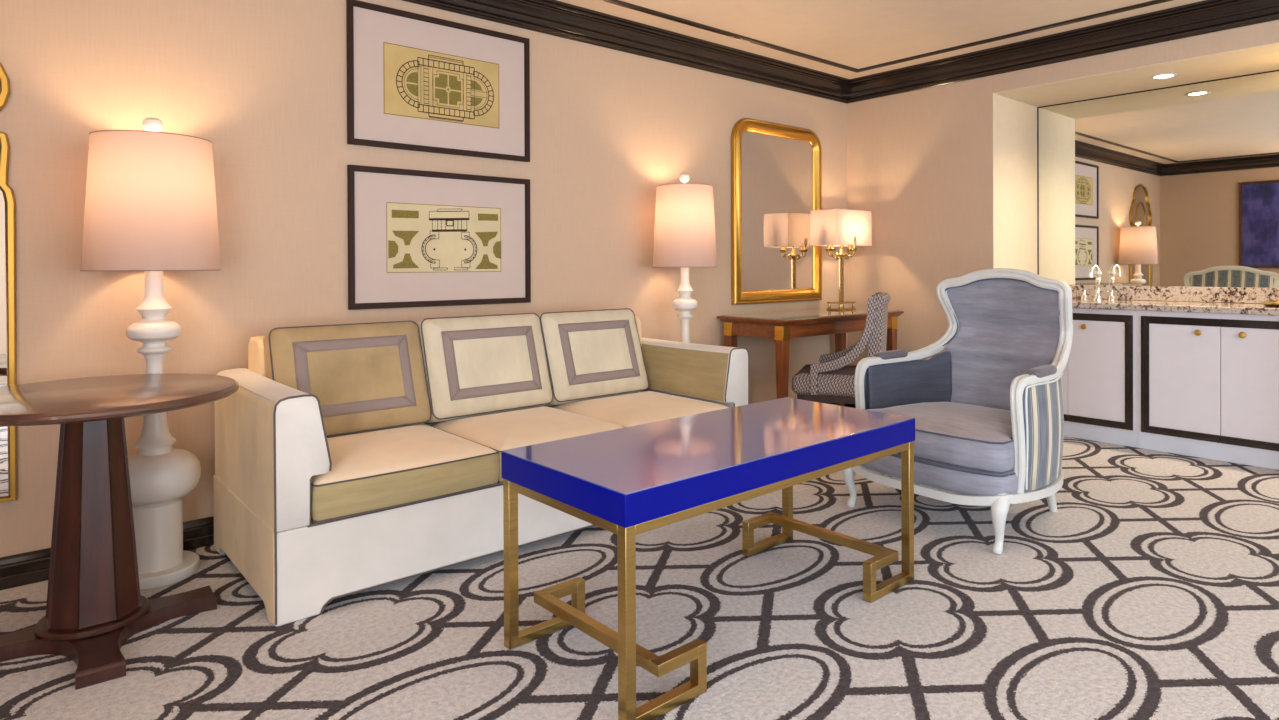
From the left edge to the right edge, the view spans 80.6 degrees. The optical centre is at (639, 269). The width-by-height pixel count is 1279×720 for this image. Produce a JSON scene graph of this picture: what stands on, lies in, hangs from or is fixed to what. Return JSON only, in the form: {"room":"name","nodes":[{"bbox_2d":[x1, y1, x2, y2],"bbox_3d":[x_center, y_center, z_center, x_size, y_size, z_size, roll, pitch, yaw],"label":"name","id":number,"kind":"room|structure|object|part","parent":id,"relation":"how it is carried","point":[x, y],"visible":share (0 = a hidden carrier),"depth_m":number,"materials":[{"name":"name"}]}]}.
{"room":"hotel room","nodes":[
{"label":"hotel room","id":0,"kind":"room"},
{"bbox_2d":[0,0,847,556],"bbox_3d":[-0.559,-0.174,4.299,7.588,2.632,0.120,0,0,-40],"label":"wall","id":1,"kind":"structure","parent":0,"point":[264,82],"depth_m":3.34,"materials":[{"name":"beige paint"}]},
{"bbox_2d":[0,63,16,502],"bbox_3d":[-2.622,-0.142,2.450,0.922,1.973,0.028,0,0,-40],"label":"mirror","id":2,"kind":"object","parent":1,"relation":"attached to","point":[8,299],"visible":1,"depth_m":2.73,"materials":[{"name":"gold metal"}]},
{"bbox_2d":[0,190,7,496],"bbox_3d":[-2.628,-0.139,2.457,0.890,1.947,0.010,0,0,-40],"label":"mirror glass","id":3,"kind":"object","parent":2,"relation":"attached to","point":[3,193],"depth_m":2.73,"materials":[{"name":"white"}]},
{"bbox_2d":[0,402,847,589],"bbox_3d":[-0.806,1.088,3.998,6.524,0.113,0.022,0,0,-40],"label":"baseboard","id":4,"kind":"structure","parent":1,"relation":"attached to","point":[31,567],"depth_m":2.79,"materials":[{"name":"brown paint"}]},
{"bbox_2d":[346,0,529,161],"bbox_3d":[-0.986,-0.927,3.839,0.986,0.676,0.024,0,0,-40],"label":"framed print","id":5,"kind":"object","parent":1,"relation":"attached to","point":[416,82],"visible":1,"depth_m":3.80,"materials":[{"name":"paper"}]},
{"bbox_2d":[347,165,530,309],"bbox_3d":[-0.983,-0.153,3.843,0.986,0.677,0.024,0,0,-40],"label":"framed print","id":6,"kind":"object","parent":1,"relation":"attached to","point":[417,238],"visible":1,"depth_m":3.80,"materials":[{"name":"paper"}]},
{"bbox_2d":[402,0,849,103],"bbox_3d":[-0.793,-1.405,3.959,6.568,0.165,0.094,0,0,-40],"label":"trim","id":7,"kind":"structure","parent":1,"relation":"attached to","point":[550,17],"depth_m":4.65,"materials":[{"name":"brown paint"}]},
{"bbox_2d":[731,118,821,304],"bbox_3d":[1.032,-0.411,5.536,1.004,1.310,0.046,0,0,-40],"label":"gilt mirror","id":8,"kind":"object","parent":1,"relation":"attached to","point":[776,169],"visible":0.98,"depth_m":5.51,"materials":[{"name":"gold metal"}]},
{"bbox_2d":[741,132,812,290],"bbox_3d":[1.021,-0.411,5.550,0.828,1.134,0.010,0,0,-40],"label":"mirror glass","id":9,"kind":"object","parent":8,"relation":"attached to","point":[777,167],"depth_m":5.53,"materials":[{"name":"white"}]},
{"bbox_2d":[0,436,1278,719],"bbox_3d":[1.577,1.185,1.785,7.540,0.080,6.681,0,0,-40],"label":"floor","id":10,"kind":"structure","parent":0,"point":[1150,591],"depth_m":2.42,"materials":[{"name":"carpet"}]},
{"bbox_2d":[0,373,238,689],"bbox_3d":[-1.723,0.771,2.401,0.800,0.768,0.800,0,0,-40],"label":"side table","id":11,"kind":"object","parent":10,"relation":"on","point":[95,604],"visible":1,"depth_m":2.31,"materials":[{"name":"brown wood"}]},
{"bbox_2d":[80,118,220,589],"bbox_3d":[-1.829,0.291,2.844,0.448,1.724,0.448,0,0,-40],"label":"lamp","id":12,"kind":"object","parent":10,"relation":"on","point":[151,208],"visible":0.92,"depth_m":2.73,"materials":[{"name":"white ceramic"}]},
{"bbox_3d":[-1.831,-0.242,2.842,0.444,0.493,0.444,0,0,-40],"label":"lamp shade","id":13,"kind":"part","parent":12,"relation":"part of","materials":[{"name":"white fabric"}]},
{"bbox_2d":[213,308,748,626],"bbox_3d":[-0.586,0.683,3.488,2.280,0.925,0.921,0,0,-40],"label":"sofa","id":14,"kind":"object","parent":10,"relation":"on","point":[350,459],"visible":0.94,"depth_m":3.02,"materials":[{"name":"beige fabric"}]},
{"bbox_3d":[-1.463,1.001,2.766,0.004,0.301,0.890,0,0,-40],"label":"panel","id":15,"kind":"part","parent":14,"relation":"part of","materials":[{"name":"beige fabric"}]},
{"bbox_3d":[-1.393,0.632,2.818,0.175,0.434,0.900,0,0,-40],"label":"arm","id":16,"kind":"part","parent":14,"relation":"part of","materials":[{"name":"beige fabric"}]},
{"bbox_2d":[263,322,429,437],"bbox_3d":[-1.225,0.467,3.192,0.635,0.467,0.200,0,-19,-40],"label":"cushion","id":17,"kind":"object","parent":14,"relation":"on","point":[366,378],"depth_m":3.13,"materials":[{"name":"fabric"}]},
{"bbox_2d":[310,424,499,520],"bbox_3d":[-1.008,0.759,2.953,0.708,0.195,0.649,0,0,-40],"label":"seat cushion","id":18,"kind":"object","parent":14,"relation":"on","point":[374,471],"depth_m":2.76,"materials":[{"name":"beige fabric"}]},
{"bbox_2d":[417,314,551,422],"bbox_3d":[-0.737,0.456,3.596,0.641,0.467,0.200,0,-17,-40],"label":"cushion","id":19,"kind":"object","parent":14,"relation":"on","point":[473,367],"depth_m":3.49,"materials":[{"name":"beige fabric"}]},
{"bbox_2d":[433,406,623,480],"bbox_3d":[-0.496,0.754,3.387,0.658,0.195,0.649,0,0,-40],"label":"seat cushion","id":20,"kind":"object","parent":14,"relation":"on","point":[498,428],"depth_m":3.28,"materials":[{"name":"beige fabric"}]},
{"bbox_2d":[538,309,647,405],"bbox_3d":[-0.257,0.454,4.008,0.627,0.467,0.200,0,-18,-40],"label":"cushion","id":21,"kind":"object","parent":14,"relation":"on","point":[590,355],"depth_m":3.90,"materials":[{"name":"beige fabric"}]},
{"bbox_2d":[553,391,728,426],"bbox_3d":[0.014,0.750,3.819,0.704,0.195,0.649,0,0,-40],"label":"seat cushion","id":22,"kind":"object","parent":14,"relation":"on","point":[622,408],"depth_m":3.73,"materials":[{"name":"beige fabric"}]},
{"bbox_3d":[0.206,0.618,4.174,0.175,0.434,0.900,0,0,-40],"label":"arm","id":23,"kind":"part","parent":14,"relation":"part of","materials":[{"name":"beige fabric"}]},
{"bbox_2d":[653,173,716,342],"bbox_3d":[0.279,0.274,4.622,0.398,1.724,0.398,0,0,-40],"label":"lamp","id":24,"kind":"object","parent":10,"relation":"on","point":[684,230],"visible":0.65,"depth_m":4.47,"materials":[{"name":"white paint"}]},
{"bbox_3d":[0.277,-0.260,4.620,0.395,0.493,0.395,0,0,-40],"label":"lamp shade","id":25,"kind":"part","parent":24,"relation":"part of","materials":[{"name":"white fabric"}]},
{"bbox_2d":[501,397,914,719],"bbox_3d":[0.296,0.847,2.534,1.388,0.597,0.590,0,0,-41],"label":"coffee table","id":26,"kind":"object","parent":10,"relation":"on","point":[627,482],"visible":1,"depth_m":2.28,"materials":[{"name":"blue glass"}]},
{"bbox_3d":[-0.392,0.893,2.299,0.033,0.512,0.033,0,0,-41],"label":"leg","id":27,"kind":"part","parent":26,"relation":"part of","materials":[{"name":"gold metal"}]},
{"bbox_3d":[-0.032,0.894,1.885,0.033,0.512,0.033,0,0,-41],"label":"leg","id":28,"kind":"part","parent":26,"relation":"part of","materials":[{"name":"gold metal"}]},
{"bbox_3d":[0.295,0.550,2.533,1.386,0.004,0.588,0,0,-41],"label":"glass","id":29,"kind":"part","parent":26,"relation":"part of","materials":[{"name":"blue"}]},
{"bbox_3d":[0.625,0.885,3.183,0.033,0.512,0.033,0,0,-41],"label":"leg","id":30,"kind":"part","parent":26,"relation":"part of","materials":[{"name":"gold metal"}]},
{"bbox_3d":[0.985,0.885,2.770,0.033,0.512,0.033,0,0,-41],"label":"leg","id":31,"kind":"part","parent":26,"relation":"part of","materials":[{"name":"gold metal"}]},
{"bbox_2d":[717,308,903,405],"bbox_3d":[1.239,0.718,5.338,1.385,0.821,0.570,0,0,-40],"label":"writing desk","id":32,"kind":"object","parent":10,"relation":"on","point":[782,326],"visible":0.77,"depth_m":4.98,"materials":[{"name":"brown wood"}]},
{"bbox_3d":[0.618,0.744,5.100,0.062,0.776,0.062,0,0,-40],"label":"leg","id":33,"kind":"part","parent":32,"relation":"part of","materials":[{"name":"brown wood"}]},
{"bbox_3d":[0.903,0.744,4.765,0.062,0.776,0.062,0,0,-40],"label":"leg","id":34,"kind":"part","parent":32,"relation":"part of","materials":[{"name":"brown wood"}]},
{"bbox_3d":[1.576,0.736,5.912,0.062,0.776,0.062,0,0,-40],"label":"leg","id":35,"kind":"part","parent":32,"relation":"part of","materials":[{"name":"brown wood"}]},
{"bbox_2d":[810,208,871,310],"bbox_3d":[1.517,-0.068,5.671,0.448,0.744,0.278,0,0,-40],"label":"desk lamp","id":36,"kind":"object","parent":32,"relation":"on","point":[842,228],"visible":1,"depth_m":5.58,"materials":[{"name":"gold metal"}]},
{"bbox_3d":[1.458,-0.114,5.621,0.123,0.079,0.054,0,0,-40],"label":"candle arm","id":37,"kind":"part","parent":36,"relation":"part of","materials":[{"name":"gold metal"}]},
{"bbox_3d":[1.516,-0.308,5.670,0.444,0.260,0.242,0,0,-40],"label":"lamp shade","id":38,"kind":"part","parent":36,"relation":"part of","materials":[{"name":"fabric"}]},
{"bbox_3d":[1.567,-0.114,5.612,0.054,0.079,0.123,0,0,-40],"label":"candle arm","id":39,"kind":"part","parent":36,"relation":"part of","materials":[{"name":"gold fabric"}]},
{"bbox_3d":[1.860,0.737,5.576,0.062,0.776,0.062,0,0,-40],"label":"leg","id":40,"kind":"part","parent":32,"relation":"part of","materials":[{"name":"brown wood"}]},
{"bbox_2d":[792,292,890,403],"bbox_3d":[1.317,0.642,4.893,0.594,0.977,0.558,0,0,20],"label":"desk chair","id":41,"kind":"object","parent":10,"relation":"on","point":[831,380],"visible":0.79,"depth_m":4.67,"materials":[{"name":"grey fabric"}]},
{"bbox_3d":[1.022,0.960,4.772,0.043,0.344,0.048,0,0,20],"label":"leg","id":42,"kind":"part","parent":41,"relation":"part of","materials":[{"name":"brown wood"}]},
{"bbox_3d":[1.271,0.715,4.910,0.496,0.166,0.502,0,0,20],"label":"seat","id":43,"kind":"part","parent":41,"relation":"part of","materials":[{"name":"grey fabric"}]},
{"bbox_3d":[1.291,0.894,4.904,0.436,0.214,0.454,0,0,20],"label":"under frame","id":44,"kind":"part","parent":41,"relation":"part of","materials":[{"name":"brown wood"}]},
{"bbox_3d":[1.255,0.479,4.638,0.402,0.603,0.039,0,0,20],"label":"arm","id":45,"kind":"part","parent":41,"relation":"part of"},
{"bbox_3d":[1.430,0.476,5.127,0.402,0.603,0.039,0,0,20],"label":"arm","id":46,"kind":"part","parent":41,"relation":"part of"},
{"bbox_2d":[842,268,1072,553],"bbox_3d":[1.529,0.570,3.538,0.889,1.146,0.836,0,0,-36],"label":"armchair","id":47,"kind":"object","parent":10,"relation":"on","point":[987,409],"visible":0.91,"depth_m":3.52,"materials":[{"name":"grey fabric"}]},
{"bbox_3d":[1.019,1.018,3.629,0.091,0.246,0.068,0,0,-36],"label":"leg","id":48,"kind":"part","parent":47,"relation":"part of","materials":[{"name":"white paint"}]},
{"bbox_3d":[1.349,0.668,3.855,0.566,0.487,0.073,0,0,-24],"label":"outside arm panel","id":49,"kind":"part","parent":47,"relation":"part of","materials":[{"name":"blue fabric"}]},
{"bbox_3d":[1.361,0.668,3.825,0.543,0.487,0.069,0,0,-24],"label":"inside arm panel","id":50,"kind":"part","parent":47,"relation":"part of","materials":[{"name":"grey fabric"}]},
{"bbox_2d":[868,402,1013,471],"bbox_3d":[1.474,0.743,3.500,0.722,0.173,0.770,0,0,-36],"label":"seat cushion","id":51,"kind":"object","parent":47,"relation":"on","point":[950,436],"depth_m":3.22,"materials":[{"name":"grey fabric"}]},
{"bbox_3d":[1.489,0.934,3.511,0.780,0.067,0.820,0,0,-36],"label":"seat rail","id":52,"kind":"part","parent":47,"relation":"part of","materials":[{"name":"white paint"}]},
{"bbox_3d":[1.449,1.019,3.028,0.091,0.246,0.068,0,0,-36],"label":"leg","id":53,"kind":"part","parent":47,"relation":"part of","materials":[{"name":"white paint"}]},
{"bbox_3d":[1.770,0.669,3.267,0.073,0.487,0.566,0,0,43],"label":"outside arm panel","id":54,"kind":"part","parent":47,"relation":"part of","materials":[{"name":"blue fabric"}]},
{"bbox_3d":[1.903,1.010,3.494,0.160,0.262,0.072,0,0,-36],"label":"leg","id":55,"kind":"part","parent":47,"relation":"part of","materials":[{"name":"white paint"}]},
{"bbox_2d":[1061,308,1137,447],"bbox_3d":[3.057,0.689,5.205,0.568,0.864,0.806,0,0,-40],"label":"bar cabinet","id":56,"kind":"object","parent":10,"relation":"on","point":[1099,378],"visible":0.53,"depth_m":4.88,"materials":[{"name":"white paint"}]},
{"bbox_3d":[2.745,0.653,5.192,0.020,0.724,0.380,0,0,-40],"label":"door","id":57,"kind":"part","parent":56,"relation":"part of","materials":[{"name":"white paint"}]},
{"bbox_3d":[2.993,0.653,4.900,0.020,0.724,0.380,0,0,-40],"label":"door","id":58,"kind":"part","parent":56,"relation":"part of","materials":[{"name":"white paint"}]},
{"bbox_2d":[1137,310,1278,469],"bbox_3d":[3.592,0.689,4.574,0.568,0.864,0.848,0,0,-40],"label":"bar cabinet","id":59,"kind":"object","parent":10,"relation":"on","point":[1208,383],"visible":1,"depth_m":4.45,"materials":[{"name":"white paint"}]},
{"bbox_2d":[1072,298,1278,315],"bbox_3d":[3.343,0.235,4.868,0.603,0.040,1.694,0,0,-40],"label":"countertop","id":60,"kind":"structure","parent":59,"relation":"on","point":[1140,305],"depth_m":4.62,"materials":[{"name":"stone"}]},
{"bbox_2d":[1079,264,1116,299],"bbox_3d":[3.187,0.087,5.251,0.197,0.252,0.197,0,0,5],"label":"faucet","id":61,"kind":"object","parent":60,"relation":"on","point":[1084,296],"visible":1,"depth_m":5.25,"materials":[{"name":"silver metal"}]},
{"bbox_3d":[3.142,0.178,5.327,0.055,0.069,0.055,0,0,5],"label":"handle","id":62,"kind":"part","parent":61,"relation":"part of","materials":[{"name":"silver metal"}]},
{"bbox_3d":[3.144,0.010,5.215,0.161,0.097,0.023,0,0,-40],"label":"spout","id":63,"kind":"part","parent":61,"relation":"part of","materials":[{"name":"silver metal"}]},
{"bbox_3d":[3.254,0.179,5.195,0.055,0.069,0.055,0,0,5],"label":"handle","id":64,"kind":"part","parent":61,"relation":"part of","materials":[{"name":"silver metal"}]},
{"bbox_2d":[1261,302,1278,306],"bbox_3d":[3.736,0.204,4.348,0.240,0.022,0.240,0,0,-40],"label":"brass tray","id":65,"kind":"object","parent":60,"relation":"on","point":[1269,304],"visible":1,"depth_m":4.35,"materials":[{"name":"gold metal"}]},
{"bbox_3d":[3.259,0.654,4.556,0.018,0.724,0.401,0,0,-40],"label":"door moulding","id":66,"kind":"part","parent":59,"relation":"part of","materials":[{"name":"brown paint"}]},
{"bbox_3d":[3.273,0.654,4.569,0.020,0.724,0.401,0,0,-40],"label":"door","id":67,"kind":"part","parent":59,"relation":"part of","materials":[{"name":"white paint"}]},
{"bbox_3d":[3.317,0.377,4.478,0.028,0.035,0.035,0,0,-40],"label":"knob","id":68,"kind":"part","parent":59,"relation":"part of","materials":[{"name":"gold metal"}]},
{"bbox_3d":[3.452,0.377,4.318,0.028,0.035,0.035,0,0,-40],"label":"knob","id":69,"kind":"part","parent":59,"relation":"part of","materials":[{"name":"gold metal"}]},
{"bbox_3d":[3.520,0.654,4.248,0.018,0.724,0.401,0,0,-40],"label":"door moulding","id":70,"kind":"part","parent":59,"relation":"part of","materials":[{"name":"brown paint"}]},
{"bbox_3d":[3.534,0.654,4.261,0.020,0.724,0.401,0,0,-40],"label":"door","id":71,"kind":"part","parent":59,"relation":"part of","materials":[{"name":"white paint"}]},
{"bbox_2d":[557,0,1203,78],"bbox_3d":[1.566,-1.537,1.772,7.540,0.100,6.681,0,0,-40],"label":"ceiling","id":72,"kind":"structure","parent":0,"point":[858,34],"depth_m":4.57,"materials":[{"name":"paint"}]},
{"bbox_2d":[601,0,1172,72],"bbox_3d":[1.272,-1.475,1.523,6.018,0.020,5.931,0,0,-40],"label":"trim","id":73,"kind":"structure","parent":72,"relation":"attached to","point":[616,2],"depth_m":4.75,"materials":[{"name":"brown paint"}]},
{"bbox_2d":[847,20,1278,364],"bbox_3d":[4.115,-0.192,3.934,0.872,2.632,6.481,0,0,-40],"label":"wall","id":74,"kind":"structure","parent":0,"point":[920,161],"depth_m":5.48,"materials":[{"name":"beige paint"}]},
{"bbox_2d":[847,0,1278,103],"bbox_3d":[3.741,-1.422,3.616,0.094,0.165,6.481,0,0,-40],"label":"trim","id":75,"kind":"structure","parent":74,"relation":"attached to","point":[1206,16],"depth_m":4.77,"materials":[{"name":"brown paint"}]},
{"bbox_2d":[1037,70,1278,287],"bbox_3d":[3.559,-0.553,5.050,0.031,1.333,1.694,0,0,-40],"label":"wall mirror","id":76,"kind":"object","parent":74,"relation":"attached to","point":[1178,185],"visible":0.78,"depth_m":5.07,"materials":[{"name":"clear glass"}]},
{"bbox_2d":[1150,73,1177,79],"bbox_3d":[3.303,-1.215,4.752,0.144,0.006,0.144,0,0,-40],"label":"recessed light","id":77,"kind":"object","parent":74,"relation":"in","point":[1165,75],"visible":1,"depth_m":4.75,"materials":[{"name":"white paint"}]},
{"bbox_2d":[1069,285,1278,303],"bbox_3d":[3.554,0.163,5.046,0.050,0.098,1.694,0,0,-40],"label":"backsplash","id":78,"kind":"structure","parent":74,"relation":"attached to","point":[1152,293],"depth_m":4.97,"materials":[{"name":"beige stone"}]}
]}

